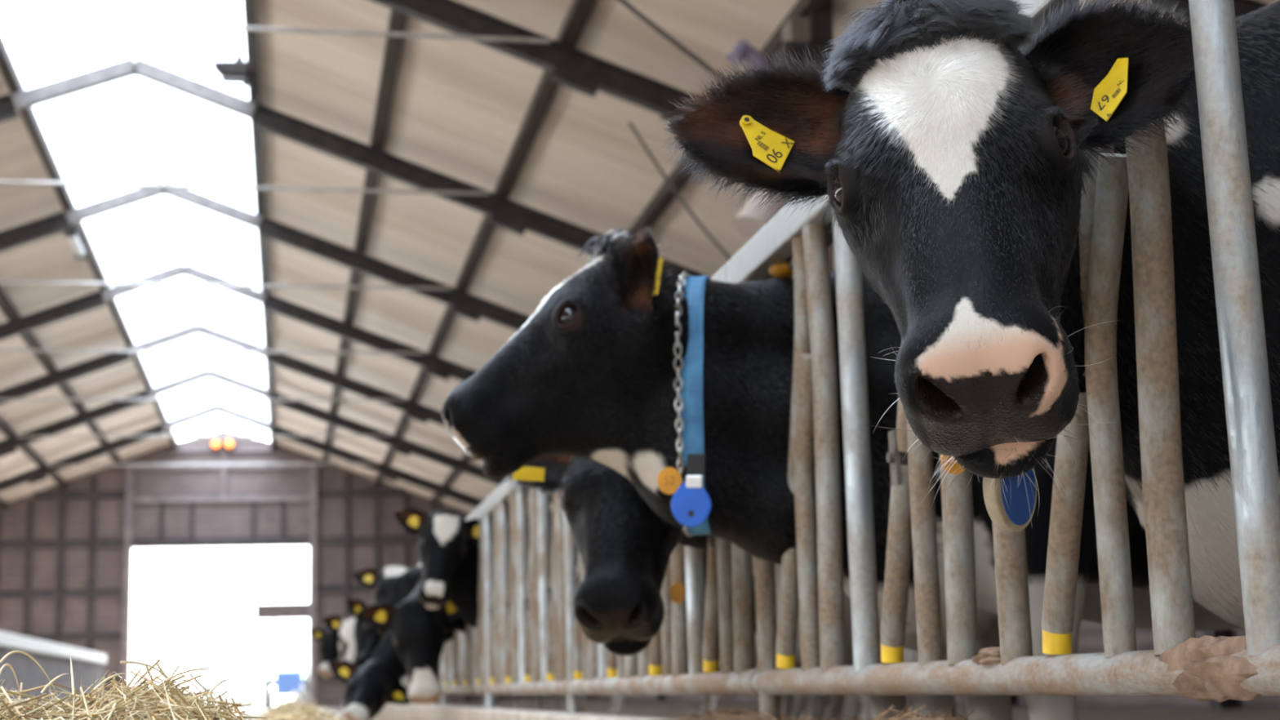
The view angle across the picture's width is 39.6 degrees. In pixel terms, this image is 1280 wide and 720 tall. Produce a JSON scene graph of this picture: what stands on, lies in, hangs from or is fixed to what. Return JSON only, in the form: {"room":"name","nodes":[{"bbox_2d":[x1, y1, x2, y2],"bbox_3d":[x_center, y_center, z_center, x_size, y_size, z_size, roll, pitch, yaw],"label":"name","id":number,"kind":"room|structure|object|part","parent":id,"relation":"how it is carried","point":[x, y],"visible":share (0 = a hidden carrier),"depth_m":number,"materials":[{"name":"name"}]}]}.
{"room":"farm building","nodes":[
{"label":"farm building","id":0,"kind":"room"},
{"bbox_2d":[0,71,171,503],"bbox_3d":[-10.592,-2.314,14.917,8.980,3.401,68.000,0,-11,-11],"label":"ceiling","id":1,"kind":"structure","parent":0,"point":[51,258],"depth_m":32.92,"materials":[{"name":"beige wood"}]},
{"bbox_2d":[0,499,8,509],"bbox_3d":[-10.506,-2.219,14.891,0.150,0.125,67.950,0,-11,-11],"label":"purlin","id":2,"kind":"object","parent":1,"relation":"attached to","point":[3,505],"visible":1,"depth_m":47.09,"materials":[{"name":"grey metal"}]},
{"bbox_2d":[0,418,67,488],"bbox_3d":[-9.031,-2.766,15.287,0.150,0.125,67.950,0,-11,-11],"label":"purlin","id":3,"kind":"object","parent":1,"relation":"attached to","point":[5,429],"visible":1,"depth_m":41.61,"materials":[{"name":"black metal"}]},
{"bbox_2d":[0,430,599,707],"bbox_3d":[-11.373,5.700,48.568,20.600,7.620,0.120,0,-11,-11],"label":"wall","id":4,"kind":"structure","parent":0,"point":[212,520],"depth_m":48.62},
{"bbox_2d":[22,500,33,634],"bbox_3d":[-16.320,6.588,47.318,0.160,5.718,0.070,0,-11,-11],"label":"trim","id":5,"kind":"structure","parent":4,"relation":"attached to","point":[28,566],"depth_m":47.48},
{"bbox_2d":[54,488,65,644],"bbox_3d":[-15.520,6.443,47.505,0.160,6.023,0.070,0,-11,-11],"label":"trim","id":6,"kind":"structure","parent":4,"relation":"attached to","point":[60,573],"depth_m":47.64,"materials":[{"name":"grey metal"}]},
{"bbox_2d":[0,588,123,599],"bbox_3d":[-17.577,6.242,47.118,7.470,0.200,0.100,0,-11,-11],"label":"trim","id":7,"kind":"structure","parent":4,"relation":"attached to","point":[78,593],"depth_m":47.48,"materials":[{"name":"grey metal"}]},
{"bbox_2d":[0,539,124,549],"bbox_3d":[-16.870,4.949,47.502,5.948,0.200,0.100,0,-11,-11],"label":"trim","id":8,"kind":"structure","parent":4,"relation":"attached to","point":[109,543],"depth_m":47.72,"materials":[{"name":"grey metal"}]},
{"bbox_2d":[17,631,122,641],"bbox_3d":[-17.544,7.373,46.912,7.470,0.200,0.100,0,-11,-11],"label":"trim","id":9,"kind":"structure","parent":4,"relation":"attached to","point":[84,636],"depth_m":47.36,"materials":[{"name":"metal"}]},
{"bbox_2d":[33,490,124,499],"bbox_3d":[-15.156,3.652,48.087,2.373,0.200,0.100,0,-11,-11],"label":"trim","id":10,"kind":"structure","parent":4,"relation":"attached to","point":[92,494],"depth_m":48.04,"materials":[{"name":"grey metal"}]},
{"bbox_2d":[86,477,97,651],"bbox_3d":[-14.720,6.298,47.691,0.160,6.328,0.070,0,-11,-11],"label":"trim","id":11,"kind":"structure","parent":4,"relation":"attached to","point":[94,480],"depth_m":47.81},
{"bbox_2d":[105,679,120,687],"bbox_3d":[-17.507,8.603,46.688,7.470,0.200,0.100,0,-11,-11],"label":"trim","id":12,"kind":"structure","parent":4,"relation":"attached to","point":[108,681],"depth_m":47.32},
{"bbox_2d":[120,461,133,691],"bbox_3d":[-13.805,6.088,47.866,0.200,6.750,0.160,0,-11,-11],"label":"trim","id":13,"kind":"structure","parent":4,"relation":"attached to","point":[126,637],"depth_m":47.86,"materials":[{"name":"grey metal"}]},
{"bbox_2d":[159,502,164,538],"bbox_3d":[-13.011,4.456,48.388,0.120,1.300,0.050,0,-11,-11],"label":"trim","id":14,"kind":"structure","parent":4,"relation":"attached to","point":[162,504],"depth_m":48.38,"materials":[{"name":"grey metal"}]},
{"bbox_2d":[189,502,195,538],"bbox_3d":[-12.227,4.460,48.543,0.120,1.300,0.050,0,-11,-11],"label":"trim","id":15,"kind":"structure","parent":4,"relation":"attached to","point":[192,504],"depth_m":48.53,"materials":[{"name":"grey metal"}]},
{"bbox_2d":[210,439,221,449],"bbox_3d":[-11.652,2.312,48.849,0.280,0.260,0.300,0,-11,-11],"label":"lamp","id":16,"kind":"object","parent":4,"relation":"attached to","point":[215,444],"visible":1,"depth_m":48.77,"materials":[{"name":"orange"}]},
{"bbox_2d":[131,537,310,547],"bbox_3d":[-11.425,4.986,48.547,4.740,0.220,0.160,0,-11,-11],"label":"trim","id":17,"kind":"structure","parent":4,"relation":"attached to","point":[281,541],"depth_m":48.46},
{"bbox_2d":[133,494,309,502],"bbox_3d":[-11.466,3.811,48.790,4.740,0.180,0.100,0,-11,-11],"label":"trim","id":18,"kind":"structure","parent":4,"relation":"attached to","point":[260,498],"depth_m":48.74,"materials":[{"name":"grey metal"}]},
{"bbox_2d":[133,462,310,470],"bbox_3d":[-11.493,2.917,48.953,4.740,0.200,0.100,0,-11,-11],"label":"trim","id":19,"kind":"structure","parent":4,"relation":"attached to","point":[272,466],"depth_m":48.88,"materials":[{"name":"grey metal"}]},
{"bbox_2d":[172,448,273,452],"bbox_3d":[-11.496,2.484,49.034,2.700,0.080,0.100,0,-11,-11],"label":"trim","id":20,"kind":"structure","parent":4,"relation":"attached to","point":[174,450],"depth_m":48.96,"materials":[{"name":"grey metal"}]},
{"bbox_2d":[221,452,226,502],"bbox_3d":[-11.456,3.233,48.912,0.120,1.400,0.080,0,-11,-11],"label":"trim","id":21,"kind":"structure","parent":4,"relation":"attached to","point":[223,454],"depth_m":48.88,"materials":[{"name":"grey metal"}]},
{"bbox_2d":[224,439,235,449],"bbox_3d":[-11.299,2.315,48.919,0.280,0.260,0.300,0,-11,-11],"label":"lamp","id":22,"kind":"object","parent":4,"relation":"attached to","point":[229,444],"visible":1,"depth_m":48.86,"materials":[{"name":"orange"}]},
{"bbox_2d":[250,502,255,537],"bbox_3d":[-10.628,4.470,48.859,0.120,1.300,0.050,0,-11,-11],"label":"trim","id":23,"kind":"structure","parent":4,"relation":"attached to","point":[253,504],"depth_m":48.84,"materials":[{"name":"grey metal"}]},
{"bbox_2d":[255,603,309,619],"bbox_3d":[-9.609,6.994,49.764,2.260,0.440,1.980,0,-11,-11],"label":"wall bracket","id":24,"kind":"object","parent":4,"relation":"attached to","point":[281,611],"visible":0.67,"depth_m":50.46,"materials":[{"name":"metal"}]},
{"bbox_2d":[280,501,285,537],"bbox_3d":[-9.843,4.475,49.014,0.120,1.300,0.050,0,-11,-11],"label":"trim","id":25,"kind":"structure","parent":4,"relation":"attached to","point":[282,503],"depth_m":49.01,"materials":[{"name":"grey metal"}]},
{"bbox_2d":[308,460,317,706],"bbox_3d":[-8.979,6.117,48.821,0.200,6.750,0.160,0,-11,-11],"label":"trim","id":26,"kind":"structure","parent":4,"relation":"attached to","point":[313,468],"depth_m":48.76,"materials":[{"name":"grey metal"}]},
{"bbox_2d":[316,627,329,631],"bbox_3d":[-5.114,7.448,49.370,7.590,0.200,0.100,0,-11,-11],"label":"trim","id":27,"kind":"structure","parent":4,"relation":"attached to","point":[326,629],"depth_m":48.63,"materials":[{"name":"grey metal"}]},
{"bbox_2d":[316,674,340,681],"bbox_3d":[-5.077,8.677,49.146,7.590,0.200,0.100,0,-11,-11],"label":"trim","id":28,"kind":"structure","parent":4,"relation":"attached to","point":[319,678],"depth_m":48.41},
{"bbox_2d":[316,584,373,592],"bbox_3d":[-5.148,6.317,49.576,7.590,0.200,0.100,0,-11,-11],"label":"trim","id":29,"kind":"structure","parent":4,"relation":"attached to","point":[344,588],"depth_m":48.93,"materials":[{"name":"grey metal"}]},
{"bbox_2d":[344,475,350,687],"bbox_3d":[-8.069,6.327,49.008,0.160,6.350,0.070,0,-11,-11],"label":"trim","id":30,"kind":"structure","parent":4,"relation":"attached to","point":[347,477],"depth_m":49.18,"materials":[{"name":"grey metal"}]},
{"bbox_2d":[317,488,405,497],"bbox_3d":[-7.756,3.696,49.550,2.433,0.200,0.100,0,-11,-11],"label":"trim","id":31,"kind":"structure","parent":4,"relation":"attached to","point":[396,491],"depth_m":49.50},
{"bbox_2d":[317,535,418,544],"bbox_3d":[-5.963,5.014,49.659,6.008,0.200,0.100,0,-11,-11],"label":"trim","id":32,"kind":"structure","parent":4,"relation":"attached to","point":[356,540],"depth_m":49.30,"materials":[{"name":"grey metal"}]},
{"bbox_2d":[373,485,380,572],"bbox_3d":[-7.260,6.482,49.140,0.160,6.045,0.070,0,-11,-11],"label":"trim","id":33,"kind":"structure","parent":4,"relation":"attached to","point":[376,499],"depth_m":49.43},
{"bbox_2d":[403,496,409,568],"bbox_3d":[-6.451,6.637,49.272,0.160,5.740,0.070,0,-11,-11],"label":"trim","id":34,"kind":"structure","parent":4,"relation":"attached to","point":[406,499],"depth_m":49.49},
{"bbox_2d":[433,506,439,703],"bbox_3d":[-5.642,6.791,49.404,0.160,5.435,0.070,0,-11,-11],"label":"trim","id":35,"kind":"structure","parent":4,"relation":"attached to","point":[435,508],"depth_m":49.83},
{"bbox_2d":[462,517,471,702],"bbox_3d":[-4.833,6.946,49.536,0.160,5.130,0.070,0,-11,-11],"label":"trim","id":36,"kind":"structure","parent":4,"relation":"attached to","point":[467,697],"depth_m":49.06,"materials":[{"name":"grey metal"}]},
{"bbox_2d":[221,698,1279,719],"bbox_3d":[-4.589,3.238,14.341,20.600,0.200,70.600,0,-11,-11],"label":"floor","id":37,"kind":"structure","parent":0,"point":[650,708],"depth_m":18.78,"materials":[{"name":"grey concrete"}]},
{"bbox_2d":[0,631,106,704],"bbox_3d":[-9.593,5.006,27.632,0.160,1.380,24.800,0,-11,-11],"label":"wall","id":38,"kind":"structure","parent":37,"relation":"on","point":[54,658],"depth_m":30.08,"materials":[{"name":"white paint"}]},
{"bbox_3d":[-9.596,4.426,27.741,0.130,0.200,24.800,0,-11,-11],"label":"cap rail","id":39,"kind":"part","parent":38,"relation":"part of","materials":[{"name":"white metal"}]},
{"bbox_2d":[0,650,266,719],"bbox_3d":[-1.030,0.584,1.966,1.750,0.377,2.300,0,-11,-11],"label":"heap","id":40,"kind":"object","parent":37,"relation":"on","point":[156,703],"visible":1,"depth_m":1.82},
{"bbox_2d":[0,404,529,522],"bbox_3d":[-10.399,4.819,43.670,20.484,7.540,0.222,0,-11,-11],"label":"frame","id":41,"kind":"object","parent":37,"relation":"on","point":[35,475],"visible":0.71,"depth_m":44.31,"materials":[{"name":"metal"}]},
{"bbox_2d":[0,180,530,330],"bbox_3d":[-6.562,1.191,24.380,20.484,7.540,0.222,0,-11,-11],"label":"frame","id":42,"kind":"object","parent":37,"relation":"on","point":[465,304],"visible":0.59,"depth_m":25.20,"materials":[{"name":"metal"}]},
{"bbox_2d":[291,687,306,702],"bbox_3d":[-8.997,8.926,46.920,0.390,0.544,0.370,0,-11,-11],"label":"bucket","id":43,"kind":"object","parent":37,"relation":"on","point":[298,695],"visible":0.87,"depth_m":46.79,"materials":[{"name":"white paint"}]},
{"bbox_2d":[255,697,346,719],"bbox_3d":[-2.629,2.701,13.173,1.785,0.322,20.600,0,-11,-11],"label":"heap","id":44,"kind":"object","parent":37,"relation":"on","point":[286,710],"visible":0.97,"depth_m":7.47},
{"bbox_2d":[308,628,340,678],"bbox_3d":[-2.046,3.332,19.680,3.286,1.335,0.854,2,-11,-20],"label":"cow","id":45,"kind":"object","parent":37,"relation":"on","point":[329,648],"visible":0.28,"depth_m":18.91},
{"bbox_2d":[0,368,666,700],"bbox_3d":[-9.439,3.912,38.847,20.484,7.540,0.222,0,-11,-11],"label":"frame","id":46,"kind":"object","parent":37,"relation":"on","point":[8,446],"visible":0.66,"depth_m":39.55,"materials":[{"name":"metal"}]},
{"bbox_2d":[0,323,711,701],"bbox_3d":[-8.480,3.005,34.025,20.484,7.540,0.222,0,-11,-11],"label":"frame","id":47,"kind":"object","parent":37,"relation":"on","point":[415,411],"visible":0.57,"depth_m":34.63,"materials":[{"name":"metal"}]},
{"bbox_2d":[0,263,782,702],"bbox_3d":[-7.521,2.098,29.202,20.484,7.540,0.222,0,-11,-11],"label":"frame","id":48,"kind":"object","parent":37,"relation":"on","point":[435,366],"visible":0.57,"depth_m":29.93,"materials":[{"name":"metal"}]},
{"bbox_2d":[322,614,625,715],"bbox_3d":[-1.466,2.863,17.166,3.198,1.356,0.780,2,-11,-17],"label":"cow","id":49,"kind":"object","parent":37,"relation":"on","point":[336,624],"visible":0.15,"depth_m":16.64},
{"bbox_2d":[0,57,1019,705],"bbox_3d":[-5.603,0.283,19.557,20.484,7.540,0.222,0,-11,-11],"label":"frame","id":50,"kind":"object","parent":37,"relation":"on","point":[507,214],"visible":0.61,"depth_m":20.44,"materials":[{"name":"metal"}]},
{"bbox_3d":[-5.742,-3.314,20.217,0.320,0.140,0.120,0,-11,-11],"label":"ridge plate","id":51,"kind":"part","parent":50,"relation":"part of","materials":[{"name":"metal"}]},
{"bbox_2d":[342,702,688,719],"bbox_3d":[-1.526,2.598,12.686,0.160,0.285,34.000,0,-11,-11],"label":"kerb","id":52,"kind":"object","parent":37,"relation":"on","point":[411,711],"visible":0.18,"depth_m":8.57,"materials":[{"name":"concrete"}]},
{"bbox_2d":[401,674,408,688],"bbox_3d":[-2.040,2.453,15.478,0.092,1.032,2.650,0,-11,-11],"label":"fence panel","id":53,"kind":"object","parent":52,"relation":"on","point":[405,682],"visible":0.02,"depth_m":14.83,"materials":[{"name":"metal"}]},
{"bbox_2d":[417,563,440,681],"bbox_3d":[-1.531,1.971,12.920,0.092,1.032,2.650,0,-11,-11],"label":"fence panel","id":54,"kind":"object","parent":52,"relation":"on","point":[420,564],"visible":0.02,"depth_m":11.63,"materials":[{"name":"metal"}]},
{"bbox_2d":[440,504,485,704],"bbox_3d":[-1.023,1.490,10.362,0.092,1.032,2.650,0,-11,-11],"label":"fence panel","id":55,"kind":"object","parent":52,"relation":"on","point":[463,658],"visible":0.41,"depth_m":9.73,"materials":[{"name":"metal"}]},
{"bbox_3d":[-1.266,1.742,11.501,0.048,0.958,0.051,0,-11,-11],"label":"post","id":56,"kind":"part","parent":55,"relation":"part of","materials":[{"name":"grey metal"}]},
{"bbox_3d":[-1.139,1.570,10.867,0.048,0.853,0.053,0,-11,-11],"label":"post","id":57,"kind":"part","parent":55,"relation":"part of","materials":[{"name":"grey metal"}]},
{"bbox_3d":[-1.013,1.450,10.231,0.048,0.853,0.050,0,-11,-11],"label":"post","id":58,"kind":"part","parent":55,"relation":"part of","materials":[{"name":"grey metal"}]},
{"bbox_3d":[-1.026,1.909,10.283,0.053,0.053,2.650,0,-11,-11],"label":"rail","id":59,"kind":"part","parent":55,"relation":"part of","materials":[{"name":"grey metal"}]},
{"bbox_3d":[-1.053,1.019,10.446,0.050,0.074,2.644,0,-11,-11],"label":"rail","id":60,"kind":"part","parent":55,"relation":"part of","materials":[{"name":"silver metal"}]},
{"bbox_3d":[-0.885,1.330,9.590,0.048,0.853,0.048,0,-11,-11],"label":"post","id":61,"kind":"part","parent":55,"relation":"part of","materials":[{"name":"grey metal"}]},
{"bbox_2d":[480,474,566,707],"bbox_3d":[-0.514,1.009,7.804,0.092,1.032,2.650,0,-11,-11],"label":"fence panel","id":62,"kind":"object","parent":52,"relation":"on","point":[525,621],"visible":0.89,"depth_m":7.66,"materials":[{"name":"metal"}]},
{"bbox_3d":[-0.756,1.261,8.941,0.048,0.958,0.048,0,-11,-11],"label":"post","id":63,"kind":"part","parent":62,"relation":"part of","materials":[{"name":"grey metal"}]},
{"bbox_3d":[-0.544,0.538,7.888,0.050,0.074,2.644,0,-11,-11],"label":"rail","id":64,"kind":"part","parent":62,"relation":"part of","materials":[{"name":"silver metal"}]},
{"bbox_3d":[-0.631,1.089,8.310,0.048,0.853,0.050,0,-11,-11],"label":"post","id":65,"kind":"part","parent":62,"relation":"part of","materials":[{"name":"grey metal"}]},
{"bbox_3d":[-0.503,0.968,7.670,0.048,0.853,0.052,0,-11,-11],"label":"post","id":66,"kind":"part","parent":62,"relation":"part of","materials":[{"name":"grey metal"}]},
{"bbox_3d":[-0.517,1.428,7.725,0.053,0.053,2.650,0,-11,-11],"label":"rail","id":67,"kind":"part","parent":62,"relation":"part of","materials":[{"name":"grey metal"}]},
{"bbox_3d":[-0.377,0.849,7.033,0.048,0.853,0.048,0,-11,-11],"label":"post","id":68,"kind":"part","parent":62,"relation":"part of","materials":[{"name":"grey metal"}]},
{"bbox_2d":[560,264,755,713],"bbox_3d":[-0.005,0.528,5.247,0.092,1.032,2.650,0,-11,-11],"label":"fence panel","id":69,"kind":"object","parent":52,"relation":"on","point":[682,657],"visible":0.27,"depth_m":4.45,"materials":[{"name":"metal"}]},
{"bbox_3d":[-0.248,0.780,6.386,0.048,0.958,0.052,0,-11,-11],"label":"post","id":70,"kind":"part","parent":69,"relation":"part of","materials":[{"name":"grey metal"}]},
{"bbox_3d":[-0.122,0.608,5.752,0.048,0.853,0.051,0,-11,-11],"label":"post","id":71,"kind":"part","parent":69,"relation":"part of","materials":[{"name":"grey metal"}]},
{"bbox_3d":[0.005,0.487,5.114,0.044,0.853,0.045,0,-11,-11],"label":"post","id":72,"kind":"part","parent":69,"relation":"part of","materials":[{"name":"grey metal"}]},
{"bbox_3d":[-0.008,0.947,5.167,0.053,0.053,2.650,0,-11,-11],"label":"rail","id":73,"kind":"part","parent":69,"relation":"part of","materials":[{"name":"grey metal"}]},
{"bbox_3d":[0.132,0.368,4.478,0.048,0.853,0.054,0,-11,-11],"label":"post","id":74,"kind":"part","parent":69,"relation":"part of","materials":[{"name":"silver metal"}]},
{"bbox_3d":[-0.035,0.057,5.330,0.050,0.074,2.644,0,-11,-11],"label":"rail","id":75,"kind":"part","parent":69,"relation":"part of","materials":[{"name":"silver metal"}]},
{"bbox_2d":[674,697,991,719],"bbox_3d":[0.311,0.701,3.455,0.130,0.032,2.400,0,-11,-11],"label":"tuft","id":76,"kind":"object","parent":52,"relation":"on","point":[740,714],"visible":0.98,"depth_m":3.67,"materials":[{"name":"brown plant"}]},
{"bbox_2d":[725,0,1279,719],"bbox_3d":[0.507,0.046,2.689,0.099,1.032,2.650,0,-11,-11],"label":"fence panel","id":77,"kind":"object","parent":52,"relation":"on","point":[1122,669],"depth_m":2.30,"materials":[{"name":"metal"}]},
{"bbox_3d":[0.261,0.298,3.824,0.044,0.958,0.048,0,-11,-11],"label":"post","id":78,"kind":"part","parent":77,"relation":"part of","materials":[{"name":"metal"}]},
{"bbox_3d":[0.308,-0.192,3.783,0.068,0.036,0.076,0,-11,-11],"label":"yellow knob","id":79,"kind":"part","parent":77,"relation":"part of","materials":[{"name":"yellow plastic"}]},
{"bbox_3d":[0.388,0.126,3.190,0.048,0.854,0.059,0,-11,-11],"label":"post","id":80,"kind":"part","parent":77,"relation":"part of","materials":[{"name":"silver metal"}]},
{"bbox_3d":[0.474,-0.424,2.772,0.050,0.074,2.644,0,-11,-11],"label":"rail","id":81,"kind":"part","parent":77,"relation":"part of","materials":[{"name":"silver metal"}]},
{"bbox_2d":[971,647,1000,665],"bbox_3d":[0.512,0.425,2.537,0.054,0.031,0.143,0,-11,-11],"label":"clump","id":82,"kind":"object","parent":77,"relation":"on","point":[989,655],"visible":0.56,"depth_m":2.53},
{"bbox_3d":[0.514,0.006,2.554,0.044,0.853,0.050,0,-11,-11],"label":"post","id":83,"kind":"part","parent":77,"relation":"part of","materials":[{"name":"grey metal"}]},
{"bbox_3d":[0.501,0.465,2.609,0.053,0.053,2.650,0,-11,-11],"label":"rail","id":84,"kind":"part","parent":77,"relation":"part of","materials":[{"name":"grey metal"}]},
{"bbox_2d":[1159,635,1264,702],"bbox_3d":[0.630,0.335,1.932,0.081,0.072,0.299,0,-11,-11],"label":"crust","id":85,"kind":"object","parent":77,"relation":"attached to","point":[1208,659],"visible":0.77,"depth_m":1.91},
{"bbox_3d":[0.641,-0.114,1.917,0.048,0.853,0.048,0,-11,-11],"label":"post","id":86,"kind":"part","parent":77,"relation":"part of","materials":[{"name":"silver metal"}]},
{"bbox_2d":[346,599,723,718],"bbox_3d":[-0.671,2.140,13.350,3.081,1.352,0.740,1,-11,-16],"label":"cow","id":87,"kind":"object","parent":37,"relation":"on","point":[367,638],"visible":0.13,"depth_m":12.78},
{"bbox_2d":[351,565,795,719],"bbox_3d":[-0.310,1.792,11.558,3.083,1.327,0.726,0,-10,-7],"label":"cow","id":88,"kind":"object","parent":37,"relation":"on","point":[394,584],"visible":0.16,"depth_m":11.46},
{"bbox_2d":[328,630,825,719],"bbox_3d":[-0.233,1.661,10.769,3.270,1.357,0.753,1,-11,-16],"label":"cow","id":89,"kind":"object","parent":37,"relation":"on","point":[369,687],"visible":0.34,"depth_m":10.32},
{"bbox_2d":[357,576,858,719],"bbox_3d":[-0.049,1.540,10.148,3.140,1.347,0.743,1,-11,-16],"label":"cow","id":90,"kind":"object","parent":37,"relation":"on","point":[419,632],"visible":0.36,"depth_m":9.51},
{"bbox_2d":[0,0,1241,709],"bbox_3d":[-4.643,-0.624,14.734,20.484,7.540,0.222,0,-11,-11],"label":"frame","id":91,"kind":"object","parent":37,"relation":"on","point":[572,68],"visible":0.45,"depth_m":15.84,"materials":[{"name":"metal"}]},
{"bbox_2d":[394,507,871,719],"bbox_3d":[0.155,1.423,9.565,2.946,1.347,0.683,1,-11,-13],"label":"cow","id":92,"kind":"object","parent":37,"relation":"on","point":[448,544],"visible":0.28,"depth_m":9.22},
{"bbox_2d":[773,0,857,719],"bbox_3d":[1.209,-0.242,13.453,0.672,5.985,0.380,0,-11,-11],"label":"support column","id":93,"kind":"structure","parent":37,"relation":"on","point":[815,31],"depth_m":13.72,"materials":[{"name":"metal"}]},
{"bbox_2d":[659,115,681,119],"bbox_3d":[0.631,-1.977,13.502,0.999,0.356,0.024,1,-11,-13],"label":"cable","id":94,"kind":"object","parent":93,"relation":"attached to","point":[660,117],"visible":0.07,"depth_m":13.36,"materials":[{"name":"grey metal"}]},
{"bbox_2d":[617,0,732,86],"bbox_3d":[0.143,-2.549,13.441,2.146,1.615,0.040,1,-11,-15],"label":"cable","id":95,"kind":"object","parent":93,"relation":"attached to","point":[624,2],"visible":0.53,"depth_m":13.43,"materials":[{"name":"grey metal"}]},
{"bbox_2d":[627,120,731,260],"bbox_3d":[0.512,-1.061,13.254,1.195,1.440,0.024,1,-11,-14],"label":"cable","id":96,"kind":"object","parent":93,"relation":"hanging from","point":[630,123],"visible":0.59,"depth_m":13.22,"materials":[{"name":"grey metal"}]},
{"bbox_2d":[726,38,772,75],"bbox_3d":[0.941,-2.046,13.454,0.642,0.724,0.190,6,-13,-36],"label":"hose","id":97,"kind":"object","parent":93,"relation":"hanging from","point":[742,50],"visible":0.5,"depth_m":13.35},
{"bbox_2d":[733,188,791,239],"bbox_3d":[0.997,-1.284,13.206,0.662,0.882,0.380,3,-11,-24],"label":"hanging lamp","id":98,"kind":"object","parent":93,"relation":"hanging from","point":[748,223],"visible":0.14,"depth_m":13.00,"materials":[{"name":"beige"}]},
{"bbox_2d":[441,226,1201,719],"bbox_3d":[1.181,0.361,3.875,3.212,1.360,0.696,0,-10,-9],"label":"cow","id":99,"kind":"object","parent":37,"relation":"on","point":[681,387],"visible":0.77,"depth_m":3.54},
{"bbox_3d":[0.097,0.088,3.648,0.035,0.549,0.282,-3,-10,10],"label":"neck chain","id":100,"kind":"part","parent":99,"relation":"part of","materials":[{"name":"metal"}]},
{"bbox_2d":[503,454,1244,719],"bbox_3d":[1.156,0.456,4.415,3.035,1.346,0.744,1,-11,-16],"label":"cow","id":101,"kind":"object","parent":37,"relation":"on","point":[625,550],"visible":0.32,"depth_m":3.90},
{"bbox_2d":[659,0,1279,629],"bbox_3d":[1.539,0.098,2.485,3.054,1.361,0.785,1,-11,-17],"label":"cow","id":102,"kind":"object","parent":37,"relation":"on","point":[952,161],"visible":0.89,"depth_m":1.99},
{"bbox_2d":[1151,0,1268,18],"bbox_3d":[-3.684,-1.531,9.912,20.484,7.540,0.222,0,-11,-11],"label":"frame","id":103,"kind":"object","parent":37,"relation":"on","point":[1241,6],"visible":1,"depth_m":11.54,"materials":[{"name":"metal"}]},
{"bbox_2d":[0,288,124,467],"bbox_3d":[-7.625,-3.288,15.665,0.150,0.125,67.950,0,-11,-11],"label":"purlin","id":104,"kind":"object","parent":103,"relation":"on","point":[6,308],"visible":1,"depth_m":33.37,"materials":[{"name":"black metal"}]},
{"bbox_2d":[0,31,177,448],"bbox_3d":[-6.228,-3.809,16.041,0.120,0.135,67.950,0,-11,-11],"label":"roof beam","id":105,"kind":"structure","parent":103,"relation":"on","point":[10,73],"depth_m":24.09,"materials":[{"name":"white metal"}]},
{"bbox_2d":[63,220,87,259],"bbox_3d":[-8.249,-1.747,25.992,0.160,0.220,1.450,0,-11,-11],"label":"lamp","id":106,"kind":"object","parent":105,"relation":"attached to","point":[80,249],"visible":0.85,"depth_m":25.90,"materials":[{"name":"white paint"}]},
{"bbox_2d":[243,0,275,448],"bbox_3d":[-3.657,-3.779,16.546,0.120,0.135,67.950,0,-11,-11],"label":"roof beam","id":107,"kind":"structure","parent":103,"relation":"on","point":[249,6],"depth_m":22.85,"materials":[{"name":"metal"}]},
{"bbox_2d":[213,54,256,87],"bbox_3d":[-4.476,-3.187,19.646,0.470,0.372,0.248,0,-11,-11],"label":"floodlight","id":108,"kind":"object","parent":107,"relation":"hanging from","point":[230,72],"visible":0.88,"depth_m":19.56,"materials":[{"name":"metal"}]},
{"bbox_3d":[-4.368,-3.192,19.638,0.263,0.372,0.090,0,-11,-11],"label":"stem","id":109,"kind":"part","parent":108,"relation":"part of","materials":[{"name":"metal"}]},
{"bbox_2d":[321,8,407,466],"bbox_3d":[-2.269,-3.255,16.724,0.150,0.125,67.950,0,-11,-11],"label":"purlin","id":110,"kind":"object","parent":103,"relation":"on","point":[397,20],"visible":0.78,"depth_m":21.62,"materials":[{"name":"black metal"}]},
{"bbox_2d":[374,0,596,485],"bbox_3d":[-0.830,-2.716,16.909,0.150,0.125,67.950,0,-11,-11],"label":"purlin","id":111,"kind":"object","parent":103,"relation":"on","point":[579,12],"visible":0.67,"depth_m":19.76,"materials":[{"name":"black metal"}]},
{"bbox_2d":[429,0,829,505],"bbox_3d":[0.678,-2.151,17.102,0.150,0.125,67.950,0,-11,-11],"label":"purlin","id":112,"kind":"object","parent":103,"relation":"on","point":[664,196],"visible":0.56,"depth_m":18.60,"materials":[{"name":"black metal"}]},
{"bbox_2d":[256,0,1278,528],"bbox_3d":[0.798,-2.227,17.166,9.000,3.408,68.000,0,-11,-11],"label":"ceiling","id":113,"kind":"structure","parent":0,"point":[459,108],"depth_m":20.27,"materials":[{"name":"beige wood"}]},
{"bbox_2d":[599,620,1279,708],"bbox_3d":[5.393,1.382,17.401,0.150,3.957,68.000,0,-11,-11],"label":"wall","id":114,"kind":"structure","parent":0,"point":[1091,640],"depth_m":18.91,"materials":[{"name":"grey concrete"}]},
{"label":"outside","id":115,"kind":"structure","parent":0,"visible":0},
{"bbox_2d":[216,702,282,710],"bbox_3d":[-12.776,11.143,55.497,60.600,0.120,164.000,0,-11,-11],"label":"ground","id":116,"kind":"structure","parent":115,"point":[254,705],"depth_m":92.62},
{"bbox_2d":[262,642,308,709],"bbox_3d":[-14.444,12.912,72.639,1.880,2.640,2.950,0,-11,-11],"label":"tractor","id":117,"kind":"object","parent":116,"relation":"on","point":[285,682],"visible":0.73,"depth_m":71.33,"materials":[{"name":"blue"}]},
{"bbox_2d":[275,671,302,695],"bbox_3d":[-14.198,13.072,71.907,1.040,0.950,1.500,0,-11,-11],"label":"hood","id":118,"kind":"object","parent":117,"relation":"attached to","point":[286,681],"depth_m":71.19,"materials":[{"name":"blue"}]}
]}

